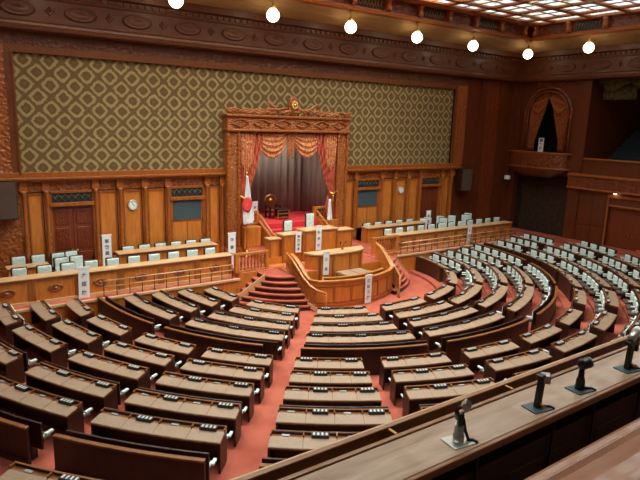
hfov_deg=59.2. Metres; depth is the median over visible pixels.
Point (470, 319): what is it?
seat
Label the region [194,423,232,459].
seat
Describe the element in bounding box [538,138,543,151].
banner
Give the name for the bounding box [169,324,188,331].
seat
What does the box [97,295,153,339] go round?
wall
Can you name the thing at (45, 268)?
chair
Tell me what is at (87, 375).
seat
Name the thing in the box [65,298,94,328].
desk
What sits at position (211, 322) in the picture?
seat
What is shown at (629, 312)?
seat cushion
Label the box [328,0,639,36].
trim
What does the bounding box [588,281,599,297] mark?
seat
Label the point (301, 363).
desk
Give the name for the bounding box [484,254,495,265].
seat
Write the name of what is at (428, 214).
banner
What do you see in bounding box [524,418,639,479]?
rail
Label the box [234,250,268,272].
balustrade
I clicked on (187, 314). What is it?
seat
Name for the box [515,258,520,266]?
cushion
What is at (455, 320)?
seat
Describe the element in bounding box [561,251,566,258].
cushion
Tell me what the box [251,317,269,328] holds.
seat
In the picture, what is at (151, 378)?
seat
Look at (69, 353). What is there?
seat
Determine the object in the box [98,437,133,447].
seat
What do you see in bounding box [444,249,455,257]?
seat
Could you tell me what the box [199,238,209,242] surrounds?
chair
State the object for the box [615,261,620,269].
cushion
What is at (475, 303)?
seat
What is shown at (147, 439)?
seat
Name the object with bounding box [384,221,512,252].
desk
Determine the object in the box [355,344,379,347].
seat
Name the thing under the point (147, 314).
seat
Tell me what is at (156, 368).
seat
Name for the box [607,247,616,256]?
seat
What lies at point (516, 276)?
seat
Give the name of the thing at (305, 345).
seat
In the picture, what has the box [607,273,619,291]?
seat
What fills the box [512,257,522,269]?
seat
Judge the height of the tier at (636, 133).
2.760 m
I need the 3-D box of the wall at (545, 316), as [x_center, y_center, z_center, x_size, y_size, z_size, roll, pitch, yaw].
[8.570,2.615,21.057,0.289,0.800,4.027,9,14,30]
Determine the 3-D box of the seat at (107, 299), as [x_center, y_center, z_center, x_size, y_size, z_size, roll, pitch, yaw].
[-7.142,2.417,19.599,0.350,0.850,0.802,-8,15,-40]
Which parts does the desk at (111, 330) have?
panel, panel, panel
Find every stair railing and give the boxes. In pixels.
[285,252,326,311]
[374,242,401,297]
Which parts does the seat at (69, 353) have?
backrest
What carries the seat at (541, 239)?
on the floor
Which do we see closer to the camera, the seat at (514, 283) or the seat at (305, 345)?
the seat at (305, 345)
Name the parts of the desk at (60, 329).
panel, panel, panel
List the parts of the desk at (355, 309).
panel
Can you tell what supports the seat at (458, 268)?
on the floor
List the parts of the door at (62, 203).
panel, panel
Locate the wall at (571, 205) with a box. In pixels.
[505,80,639,244]
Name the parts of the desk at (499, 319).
panel, panel, panel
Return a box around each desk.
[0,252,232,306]
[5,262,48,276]
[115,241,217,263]
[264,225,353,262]
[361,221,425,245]
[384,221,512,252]
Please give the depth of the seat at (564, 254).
28.59 m
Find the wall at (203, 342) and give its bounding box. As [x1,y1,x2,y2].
[164,327,262,359]
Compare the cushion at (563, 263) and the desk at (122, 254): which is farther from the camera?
the cushion at (563, 263)
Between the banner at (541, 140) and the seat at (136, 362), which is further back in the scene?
the banner at (541, 140)
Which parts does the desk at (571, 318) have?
panel, panel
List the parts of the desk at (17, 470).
panel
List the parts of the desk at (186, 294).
panel, panel, panel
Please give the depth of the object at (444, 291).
22.74 m
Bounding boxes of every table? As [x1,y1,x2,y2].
[274,207,289,219]
[335,268,373,275]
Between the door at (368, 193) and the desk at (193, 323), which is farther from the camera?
the door at (368, 193)
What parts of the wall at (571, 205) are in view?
arch moulding, carved panel, panel moulding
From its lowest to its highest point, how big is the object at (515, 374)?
0.771 m
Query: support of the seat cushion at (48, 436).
on the seat at (37, 436)
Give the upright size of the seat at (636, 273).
0.850 m
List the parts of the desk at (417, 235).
moulding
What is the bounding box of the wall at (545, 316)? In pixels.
[535,287,557,328]
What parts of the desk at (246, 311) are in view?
panel, panel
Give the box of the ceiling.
[394,0,639,26]
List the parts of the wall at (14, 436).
rail, skirting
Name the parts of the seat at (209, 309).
backrest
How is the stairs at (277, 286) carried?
on the floor
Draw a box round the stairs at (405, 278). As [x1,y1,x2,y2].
[369,255,409,294]
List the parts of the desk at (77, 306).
panel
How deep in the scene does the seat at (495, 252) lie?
29.15 m
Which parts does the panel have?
skirting, rail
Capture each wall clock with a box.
[128,200,137,209]
[398,186,403,193]
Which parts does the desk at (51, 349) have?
panel, panel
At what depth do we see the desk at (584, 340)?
16.80 m
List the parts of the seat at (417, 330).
backrest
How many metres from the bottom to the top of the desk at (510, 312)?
0.771 m
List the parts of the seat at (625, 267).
backrest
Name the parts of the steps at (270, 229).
curled rail, curled rail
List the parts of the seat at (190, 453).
aisle armrest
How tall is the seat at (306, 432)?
0.850 m
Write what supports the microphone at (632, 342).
on the balcony ledge
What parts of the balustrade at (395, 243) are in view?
post, rail, post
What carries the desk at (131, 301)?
on the floor
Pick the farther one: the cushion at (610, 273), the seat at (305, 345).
the cushion at (610, 273)
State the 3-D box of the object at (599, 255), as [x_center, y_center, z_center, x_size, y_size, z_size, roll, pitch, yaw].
[13.735,0.711,29.306,0.506,0.771,2.438,-2,12,-16]
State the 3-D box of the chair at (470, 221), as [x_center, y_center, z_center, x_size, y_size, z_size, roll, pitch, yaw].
[8.689,-0.595,32.330,0.600,1.120,0.500,-7,14,-35]
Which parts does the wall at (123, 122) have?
wainscot panel, panel moulding, wainscot panel, panel moulding, wainscot cornice, wainscot panel, panel moulding, wainscot panel, panel moulding, panel moulding, wainscot panel, moulding, wainscot panel, panel moulding, wainscot panel, panel moulding, wainscot panel, panel moulding, wainscot cornice, wainscot panel, panel moulding, wainscot panel, panel moulding, carved panel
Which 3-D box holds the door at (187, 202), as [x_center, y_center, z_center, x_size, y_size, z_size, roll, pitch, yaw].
[-5.830,-0.665,24.851,1.590,3.460,0.200,-6,14,-34]
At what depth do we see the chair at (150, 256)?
21.97 m
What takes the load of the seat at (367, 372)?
on the floor
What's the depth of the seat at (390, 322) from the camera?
18.32 m
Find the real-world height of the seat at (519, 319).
0.850 m
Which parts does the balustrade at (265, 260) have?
post, rail, rail, post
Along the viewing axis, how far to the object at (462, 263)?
26.98 m
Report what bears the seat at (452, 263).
on the floor
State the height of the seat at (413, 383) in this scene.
0.850 m
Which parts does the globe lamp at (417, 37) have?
glass globe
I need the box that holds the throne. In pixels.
[264,194,280,218]
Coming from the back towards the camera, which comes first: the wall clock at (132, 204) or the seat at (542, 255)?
the seat at (542, 255)
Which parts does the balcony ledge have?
panel, panel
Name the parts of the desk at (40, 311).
panel, panel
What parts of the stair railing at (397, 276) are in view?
handrail, newel post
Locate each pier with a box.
[240,224,260,247]
[320,218,337,226]
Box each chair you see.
[10,255,25,264]
[10,266,27,276]
[30,253,45,262]
[36,264,52,273]
[50,251,64,270]
[53,256,67,271]
[60,261,74,270]
[64,250,76,261]
[69,254,82,268]
[83,259,98,267]
[105,257,119,265]
[121,245,133,249]
[126,254,139,262]
[138,243,149,248]
[147,252,160,260]
[154,242,165,246]
[166,250,178,258]
[170,240,180,244]
[185,239,195,243]
[186,248,197,256]
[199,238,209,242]
[204,247,214,254]
[282,220,291,231]
[305,213,313,226]
[383,228,391,247]
[394,227,402,232]
[405,225,413,231]
[416,224,423,230]
[427,223,434,228]
[435,215,444,227]
[437,222,444,227]
[439,217,447,226]
[447,215,456,225]
[447,221,453,226]
[456,220,463,225]
[460,214,468,224]
[466,219,472,224]
[475,218,481,223]
[484,217,489,222]
[492,216,499,221]
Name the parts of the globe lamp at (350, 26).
glass globe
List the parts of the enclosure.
moulding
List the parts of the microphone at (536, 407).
plate, stem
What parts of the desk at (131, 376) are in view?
panel, panel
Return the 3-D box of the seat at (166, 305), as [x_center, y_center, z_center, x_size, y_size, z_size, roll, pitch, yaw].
[-5.553,2.318,20.849,0.350,0.850,0.824,-9,16,-41]
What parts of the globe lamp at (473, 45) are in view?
glass globe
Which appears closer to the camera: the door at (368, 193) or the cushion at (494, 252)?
the cushion at (494, 252)
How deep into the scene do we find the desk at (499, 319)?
18.19 m
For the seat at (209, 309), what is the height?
0.850 m
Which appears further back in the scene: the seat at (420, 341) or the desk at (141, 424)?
the seat at (420, 341)
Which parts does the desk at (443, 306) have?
panel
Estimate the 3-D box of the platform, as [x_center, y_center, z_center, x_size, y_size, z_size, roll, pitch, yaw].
[-0.508,1.202,26.476,8.600,1.570,4.850,-6,14,-34]
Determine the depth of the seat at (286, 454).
10.85 m
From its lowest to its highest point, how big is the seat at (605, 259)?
0.850 m
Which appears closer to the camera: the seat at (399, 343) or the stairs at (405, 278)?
the seat at (399, 343)
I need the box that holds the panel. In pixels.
[52,433,205,479]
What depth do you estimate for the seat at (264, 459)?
9.73 m
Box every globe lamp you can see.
[169,0,182,7]
[267,0,279,21]
[345,10,356,33]
[412,25,422,42]
[468,36,477,50]
[523,41,532,58]
[583,33,593,52]
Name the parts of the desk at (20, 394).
panel, panel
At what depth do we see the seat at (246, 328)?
17.22 m
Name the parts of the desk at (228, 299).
panel, panel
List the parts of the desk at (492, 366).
panel, panel, panel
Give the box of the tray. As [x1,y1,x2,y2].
[23,469,33,473]
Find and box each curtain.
[240,131,336,226]
[250,143,327,215]
[527,93,566,151]
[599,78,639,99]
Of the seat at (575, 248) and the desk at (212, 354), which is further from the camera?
the seat at (575, 248)
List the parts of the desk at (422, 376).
panel, panel, panel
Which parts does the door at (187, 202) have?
panel, moulding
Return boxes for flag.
[243,172,253,256]
[327,199,331,223]
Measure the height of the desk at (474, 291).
0.771 m
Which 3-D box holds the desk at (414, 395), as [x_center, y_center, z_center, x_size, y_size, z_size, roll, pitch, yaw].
[3.117,3.807,13.324,2.373,0.771,0.508,-1,12,-15]
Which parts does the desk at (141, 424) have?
panel, panel, panel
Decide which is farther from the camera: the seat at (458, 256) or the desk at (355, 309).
the seat at (458, 256)
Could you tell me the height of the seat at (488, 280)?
0.850 m
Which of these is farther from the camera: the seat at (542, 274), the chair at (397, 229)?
the chair at (397, 229)
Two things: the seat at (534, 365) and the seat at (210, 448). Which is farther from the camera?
the seat at (534, 365)
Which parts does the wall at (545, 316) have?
rail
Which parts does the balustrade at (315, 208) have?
post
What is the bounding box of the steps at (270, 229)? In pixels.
[257,210,328,245]
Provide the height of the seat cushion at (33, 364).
0.090 m
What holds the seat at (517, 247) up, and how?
on the floor
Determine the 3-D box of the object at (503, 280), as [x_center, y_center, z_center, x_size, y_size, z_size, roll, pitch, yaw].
[7.913,1.810,25.185,0.575,0.771,2.694,3,12,5]
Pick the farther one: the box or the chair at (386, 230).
the box
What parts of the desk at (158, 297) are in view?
panel, panel, panel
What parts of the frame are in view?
cornice, emblem frame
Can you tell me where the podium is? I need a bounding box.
[304,245,363,279]
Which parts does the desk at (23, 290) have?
moulding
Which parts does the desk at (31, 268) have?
panel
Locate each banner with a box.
[77,266,89,298]
[101,234,111,265]
[228,232,235,267]
[252,201,257,219]
[295,231,301,252]
[316,225,321,249]
[323,251,329,274]
[364,274,372,303]
[425,210,430,229]
[467,225,471,243]
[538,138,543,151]
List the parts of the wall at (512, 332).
skirting, rail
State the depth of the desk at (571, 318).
19.22 m
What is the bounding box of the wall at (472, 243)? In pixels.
[471,242,525,270]
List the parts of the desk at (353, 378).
panel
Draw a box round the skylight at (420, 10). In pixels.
[357,0,601,30]
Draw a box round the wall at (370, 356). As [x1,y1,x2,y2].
[300,343,427,374]
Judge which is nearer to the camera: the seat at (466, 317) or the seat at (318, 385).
the seat at (318, 385)
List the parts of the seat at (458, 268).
backrest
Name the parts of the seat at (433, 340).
backrest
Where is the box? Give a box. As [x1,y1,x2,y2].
[507,150,571,177]
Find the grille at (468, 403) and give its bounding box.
[466,399,471,406]
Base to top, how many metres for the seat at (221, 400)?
0.850 m
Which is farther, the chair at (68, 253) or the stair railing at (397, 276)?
the stair railing at (397, 276)
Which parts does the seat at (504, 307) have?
backrest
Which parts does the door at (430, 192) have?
panel, panel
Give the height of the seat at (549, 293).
0.850 m
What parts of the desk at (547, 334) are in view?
panel, panel, panel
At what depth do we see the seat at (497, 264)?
27.27 m
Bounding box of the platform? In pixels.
[233,239,396,291]
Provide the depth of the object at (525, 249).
30.23 m
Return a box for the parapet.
[431,382,639,479]
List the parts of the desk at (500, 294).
panel, panel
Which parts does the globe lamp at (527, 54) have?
glass globe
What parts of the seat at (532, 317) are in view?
backrest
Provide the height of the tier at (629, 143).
2.240 m
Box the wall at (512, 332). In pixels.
[446,318,529,364]
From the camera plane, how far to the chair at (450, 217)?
33.82 m
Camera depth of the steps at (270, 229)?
27.19 m
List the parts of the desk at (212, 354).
panel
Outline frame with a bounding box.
[221,96,351,252]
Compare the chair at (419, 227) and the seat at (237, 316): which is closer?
the seat at (237, 316)
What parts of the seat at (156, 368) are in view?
backrest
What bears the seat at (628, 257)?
on the floor
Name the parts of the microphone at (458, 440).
plate, stem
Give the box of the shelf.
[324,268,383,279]
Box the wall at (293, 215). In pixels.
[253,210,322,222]
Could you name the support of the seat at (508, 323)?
on the floor
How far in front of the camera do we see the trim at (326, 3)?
28.46 m
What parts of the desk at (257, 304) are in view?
panel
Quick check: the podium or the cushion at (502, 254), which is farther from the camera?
the cushion at (502, 254)
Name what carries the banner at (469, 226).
attached to the desk at (417, 235)
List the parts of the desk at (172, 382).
panel, panel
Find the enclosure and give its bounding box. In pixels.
[290,243,393,306]
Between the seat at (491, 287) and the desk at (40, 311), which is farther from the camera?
the seat at (491, 287)
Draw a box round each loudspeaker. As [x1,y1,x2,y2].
[0,181,18,220]
[455,168,472,190]
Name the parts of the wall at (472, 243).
rail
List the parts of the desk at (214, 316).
panel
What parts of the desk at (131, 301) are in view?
panel, panel, panel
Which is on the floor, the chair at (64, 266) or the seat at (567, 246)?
the seat at (567, 246)
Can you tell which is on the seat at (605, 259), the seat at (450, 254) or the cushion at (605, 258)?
the cushion at (605, 258)
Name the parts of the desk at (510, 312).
panel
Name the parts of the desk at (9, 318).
panel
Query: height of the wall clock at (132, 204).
0.430 m
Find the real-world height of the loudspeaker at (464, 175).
1.380 m
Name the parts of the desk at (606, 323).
panel, panel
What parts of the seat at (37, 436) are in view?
backrest, aisle armrest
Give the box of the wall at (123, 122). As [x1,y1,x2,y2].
[0,29,518,277]
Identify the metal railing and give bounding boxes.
[103,264,232,296]
[400,228,515,254]
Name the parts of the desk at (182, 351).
panel, panel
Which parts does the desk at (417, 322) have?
panel, panel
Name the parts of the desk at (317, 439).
panel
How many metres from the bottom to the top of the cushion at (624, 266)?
0.340 m
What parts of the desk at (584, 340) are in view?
panel, panel, panel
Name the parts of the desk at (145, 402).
panel, panel, panel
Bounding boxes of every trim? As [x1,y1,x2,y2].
[0,0,639,82]
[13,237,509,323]
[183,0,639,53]
[290,0,639,41]
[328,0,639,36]
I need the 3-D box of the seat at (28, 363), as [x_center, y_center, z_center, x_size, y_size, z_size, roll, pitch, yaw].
[-7.588,3.175,14.540,0.884,0.850,0.350,10,14,33]
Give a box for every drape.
[240,132,263,226]
[316,133,334,218]
[527,93,550,149]
[551,93,566,151]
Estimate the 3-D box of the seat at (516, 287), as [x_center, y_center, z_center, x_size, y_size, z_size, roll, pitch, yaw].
[8.473,2.038,23.983,0.350,0.850,0.635,4,12,11]
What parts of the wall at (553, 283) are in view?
rail, panel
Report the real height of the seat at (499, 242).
0.850 m
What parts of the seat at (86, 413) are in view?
aisle armrest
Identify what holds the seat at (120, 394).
on the floor
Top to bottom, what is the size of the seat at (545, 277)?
0.850 m
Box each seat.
[0,339,10,346]
[0,376,15,409]
[0,410,13,420]
[9,345,36,371]
[12,415,53,459]
[14,382,35,417]
[34,390,57,425]
[43,361,66,369]
[57,396,92,421]
[62,341,75,362]
[65,369,91,377]
[65,430,98,441]
[87,331,109,353]
[91,376,128,404]
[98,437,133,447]
[104,408,132,439]
[105,296,114,304]
[113,302,125,310]
[116,342,124,361]
[124,308,138,315]
[132,413,161,444]
[133,347,142,365]
[133,443,170,453]
[134,292,141,313]
[137,314,160,334]
[138,387,162,392]
[141,297,150,316]
[149,368,157,387]
[151,302,162,324]
[153,352,181,372]
[160,290,170,308]
[162,307,182,326]
[162,391,187,396]
[162,418,193,448]
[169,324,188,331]
[170,295,183,314]
[170,448,216,479]
[183,301,204,320]
[188,329,207,335]
[188,395,214,400]
[189,359,199,376]
[194,317,209,332]
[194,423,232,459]
[207,296,224,311]
[208,333,229,339]
[210,321,226,335]
[213,363,236,380]
[215,399,247,424]
[216,311,232,324]
[227,324,244,337]
[230,337,253,342]
[233,314,250,326]
[238,366,268,387]
[245,327,263,340]
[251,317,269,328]
[254,340,281,359]
[262,457,285,463]
[264,329,287,347]
[269,320,292,335]
[272,430,302,458]
[279,404,306,407]
[292,371,316,386]
[303,431,335,452]
[304,344,328,347]
[307,406,333,408]
[308,332,333,347]
[312,323,332,332]
[317,372,342,386]
[330,344,354,347]
[333,323,352,325]
[334,333,359,344]
[334,406,360,408]
[337,432,359,435]
[343,372,367,386]
[353,322,372,332]
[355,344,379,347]
[360,332,383,343]
[361,406,387,408]
[373,321,391,331]
[380,342,403,346]
[384,330,406,342]
[388,370,416,385]
[389,308,412,323]
[403,316,427,339]
[404,340,426,344]
[418,403,438,410]
[419,325,442,349]
[427,313,442,326]
[429,253,440,262]
[429,368,441,383]
[435,334,462,352]
[438,255,448,266]
[442,322,458,336]
[443,309,457,323]
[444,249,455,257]
[445,259,455,270]
[451,262,461,277]
[452,251,462,260]
[453,365,464,381]
[457,305,469,321]
[458,246,470,253]
[458,318,472,334]
[460,269,470,281]
[463,254,470,263]
[463,272,473,285]
[463,330,481,336]
[467,249,479,257]
[467,257,477,267]
[471,243,482,250]
[472,314,484,331]
[473,260,483,272]
[473,298,483,309]
[476,251,487,260]
[477,358,505,377]
[480,265,490,282]
[481,246,491,254]
[482,326,497,332]
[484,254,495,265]
[484,267,493,284]
[484,310,495,328]
[487,270,497,282]
[489,273,498,285]
[490,277,499,289]
[491,257,502,269]
[492,248,499,258]
[494,239,505,246]
[497,251,507,261]
[497,302,510,315]
[497,321,511,328]
[502,264,512,280]
[504,254,515,264]
[505,241,513,250]
[506,267,516,284]
[507,236,517,242]
[509,270,519,288]
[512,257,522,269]
[512,273,522,292]
[512,316,523,323]
[513,244,522,251]
[513,353,523,372]
[514,277,524,292]
[517,238,524,244]
[520,233,530,238]
[522,239,531,248]
[523,262,532,274]
[525,305,541,330]
[526,248,538,257]
[527,265,536,284]
[528,241,538,250]
[530,268,540,287]
[530,349,539,368]
[531,234,538,240]
[534,271,544,291]
[535,251,547,261]
[537,236,546,244]
[537,274,547,293]
[538,295,549,306]
[539,278,550,295]
[540,290,551,303]
[541,284,552,301]
[541,300,546,309]
[543,245,553,253]
[543,340,563,354]
[544,254,555,265]
[545,238,553,247]
[554,247,561,256]
[556,259,567,270]
[558,250,568,259]
[560,242,571,250]
[563,262,573,273]
[568,252,575,262]
[569,265,579,279]
[571,244,579,253]
[576,247,587,256]
[577,240,589,246]
[577,257,587,267]
[577,271,587,288]
[581,274,591,291]
[583,259,593,270]
[584,249,595,259]
[584,277,595,295]
[587,242,598,249]
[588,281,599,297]
[589,262,598,272]
[593,289,603,304]
[594,264,604,277]
[594,293,604,311]
[594,298,605,313]
[596,245,607,254]
[598,255,609,265]
[602,269,613,282]
[605,257,616,268]
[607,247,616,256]
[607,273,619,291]
[611,277,623,295]
[614,260,621,270]
[616,280,629,299]
[617,262,628,275]
[617,325,631,336]
[620,253,632,262]
[620,319,635,335]
[623,289,636,305]
[624,313,638,329]
[625,294,638,313]
[627,300,639,320]
[628,255,639,266]
[628,268,639,280]
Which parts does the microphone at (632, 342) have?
plate, stem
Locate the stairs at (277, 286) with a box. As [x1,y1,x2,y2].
[236,269,316,310]
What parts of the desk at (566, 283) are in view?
panel, panel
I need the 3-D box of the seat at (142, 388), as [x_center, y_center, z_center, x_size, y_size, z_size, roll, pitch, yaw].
[-3.724,3.685,12.682,0.606,0.850,0.350,5,12,15]
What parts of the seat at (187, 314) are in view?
backrest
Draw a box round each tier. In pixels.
[608,156,639,160]
[613,147,639,157]
[621,139,639,147]
[630,130,639,138]
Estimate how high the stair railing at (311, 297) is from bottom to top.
2.027 m
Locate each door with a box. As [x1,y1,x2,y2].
[49,189,95,259]
[170,185,204,243]
[355,178,380,240]
[420,176,440,223]
[601,194,639,251]
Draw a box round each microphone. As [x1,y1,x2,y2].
[441,399,478,479]
[521,372,554,466]
[564,357,595,444]
[613,326,639,420]
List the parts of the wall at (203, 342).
rail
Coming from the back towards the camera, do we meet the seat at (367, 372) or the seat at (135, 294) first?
the seat at (135, 294)
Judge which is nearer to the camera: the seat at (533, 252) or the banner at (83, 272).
the banner at (83, 272)
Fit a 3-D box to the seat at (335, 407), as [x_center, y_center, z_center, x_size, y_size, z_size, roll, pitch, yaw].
[0.572,3.924,12.186,0.576,0.850,0.350,1,12,-2]
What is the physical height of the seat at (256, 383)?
0.850 m
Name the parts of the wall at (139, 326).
rail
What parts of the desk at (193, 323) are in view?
panel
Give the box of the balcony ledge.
[230,335,639,479]
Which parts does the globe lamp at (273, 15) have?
glass globe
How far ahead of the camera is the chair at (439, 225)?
30.97 m
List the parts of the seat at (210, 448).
backrest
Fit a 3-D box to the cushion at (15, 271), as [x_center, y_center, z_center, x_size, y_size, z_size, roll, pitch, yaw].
[-10.345,1.295,19.410,0.450,0.650,0.080,-6,14,-33]
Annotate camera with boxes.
[504,175,509,181]
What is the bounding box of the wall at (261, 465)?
[259,463,271,468]
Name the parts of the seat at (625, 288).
backrest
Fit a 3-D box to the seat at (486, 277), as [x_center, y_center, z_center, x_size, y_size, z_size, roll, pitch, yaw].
[7.696,1.724,25.691,0.350,0.850,0.519,2,12,0]
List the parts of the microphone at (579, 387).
plate, stem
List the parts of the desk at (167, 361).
panel, panel, panel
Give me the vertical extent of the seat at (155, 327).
0.850 m
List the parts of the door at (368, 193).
panel, moulding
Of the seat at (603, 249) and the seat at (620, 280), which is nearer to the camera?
the seat at (620, 280)
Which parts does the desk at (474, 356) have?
panel, panel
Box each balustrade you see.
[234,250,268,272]
[253,210,258,223]
[313,206,326,218]
[371,235,398,253]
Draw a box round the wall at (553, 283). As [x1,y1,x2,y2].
[531,263,555,299]
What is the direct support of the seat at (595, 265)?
on the floor
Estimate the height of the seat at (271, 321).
0.850 m
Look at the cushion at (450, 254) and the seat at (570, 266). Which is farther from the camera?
the cushion at (450, 254)
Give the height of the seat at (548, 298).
0.850 m
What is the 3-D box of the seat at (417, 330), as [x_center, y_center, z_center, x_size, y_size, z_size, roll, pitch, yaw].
[3.181,2.973,19.031,0.820,0.850,0.350,-4,13,-25]
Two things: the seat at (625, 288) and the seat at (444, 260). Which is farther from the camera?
the seat at (444, 260)
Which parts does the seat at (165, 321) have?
backrest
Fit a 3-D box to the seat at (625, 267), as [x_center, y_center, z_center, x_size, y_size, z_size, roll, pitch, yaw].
[13.807,1.500,25.782,0.350,0.850,0.570,2,12,-1]
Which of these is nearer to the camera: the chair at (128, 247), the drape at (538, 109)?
the chair at (128, 247)
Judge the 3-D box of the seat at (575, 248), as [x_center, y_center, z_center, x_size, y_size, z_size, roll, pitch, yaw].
[13.235,0.710,29.481,0.350,0.850,0.582,-2,12,-16]
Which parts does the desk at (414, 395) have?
panel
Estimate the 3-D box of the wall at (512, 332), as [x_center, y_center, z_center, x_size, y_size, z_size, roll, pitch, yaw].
[5.398,3.210,17.732,3.901,0.800,0.279,-6,14,-34]
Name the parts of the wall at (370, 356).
rail, skirting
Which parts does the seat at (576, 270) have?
backrest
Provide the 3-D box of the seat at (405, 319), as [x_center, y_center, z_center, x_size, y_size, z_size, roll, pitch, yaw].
[2.845,2.839,20.059,0.856,0.850,0.350,-4,13,-26]
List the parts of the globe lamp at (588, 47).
glass globe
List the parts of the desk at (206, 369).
panel, panel, panel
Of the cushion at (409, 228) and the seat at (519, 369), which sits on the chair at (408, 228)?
the cushion at (409, 228)
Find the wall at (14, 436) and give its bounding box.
[0,417,30,464]
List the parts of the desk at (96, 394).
panel, panel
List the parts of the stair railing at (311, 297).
handrail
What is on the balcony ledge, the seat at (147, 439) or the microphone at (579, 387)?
the microphone at (579, 387)
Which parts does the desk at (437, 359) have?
panel, panel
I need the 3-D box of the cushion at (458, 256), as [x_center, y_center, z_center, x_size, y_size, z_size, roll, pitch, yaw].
[7.075,0.852,28.767,0.060,0.340,0.408,-3,13,-24]
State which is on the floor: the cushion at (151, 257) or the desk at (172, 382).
the desk at (172, 382)
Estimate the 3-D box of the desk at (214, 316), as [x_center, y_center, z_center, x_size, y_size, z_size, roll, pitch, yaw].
[-2.324,2.916,18.347,2.887,0.771,0.590,6,12,19]
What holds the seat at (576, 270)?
on the floor
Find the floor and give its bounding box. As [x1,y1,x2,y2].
[0,227,639,479]
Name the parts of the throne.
backrest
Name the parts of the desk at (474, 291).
panel, panel, panel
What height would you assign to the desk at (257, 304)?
0.771 m
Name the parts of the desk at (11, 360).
panel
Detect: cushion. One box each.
[12,268,26,275]
[28,359,36,367]
[43,431,50,441]
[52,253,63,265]
[128,256,139,262]
[148,254,159,260]
[284,221,291,230]
[384,229,391,235]
[396,228,402,232]
[407,226,413,231]
[433,254,438,261]
[441,257,446,264]
[448,251,452,257]
[449,260,453,266]
[456,253,460,260]
[462,248,467,253]
[471,250,476,257]
[475,245,480,250]
[480,253,485,260]
[484,247,489,253]
[488,256,492,262]
[492,250,497,256]
[500,252,505,259]
[506,243,511,248]
[508,255,513,263]
[514,245,520,250]
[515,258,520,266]
[531,250,536,255]
[539,252,545,259]
[547,255,553,263]
[554,249,559,254]
[560,261,565,267]
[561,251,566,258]
[564,244,569,249]
[567,264,571,270]
[568,253,573,260]
[572,246,577,251]
[573,267,577,275]
[580,248,585,254]
[581,241,587,246]
[581,258,585,265]
[582,272,586,281]
[588,251,593,258]
[590,244,596,249]
[599,246,605,252]
[602,256,607,262]
[607,271,612,280]
[608,249,614,255]
[609,259,613,266]
[613,275,617,282]
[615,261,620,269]
[616,290,623,294]
[618,278,622,286]
[621,264,626,272]
[623,299,631,304]
[624,254,630,262]
[625,304,633,309]
[627,310,634,315]
[630,291,634,300]
[632,257,637,264]
[633,270,638,277]
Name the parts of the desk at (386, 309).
panel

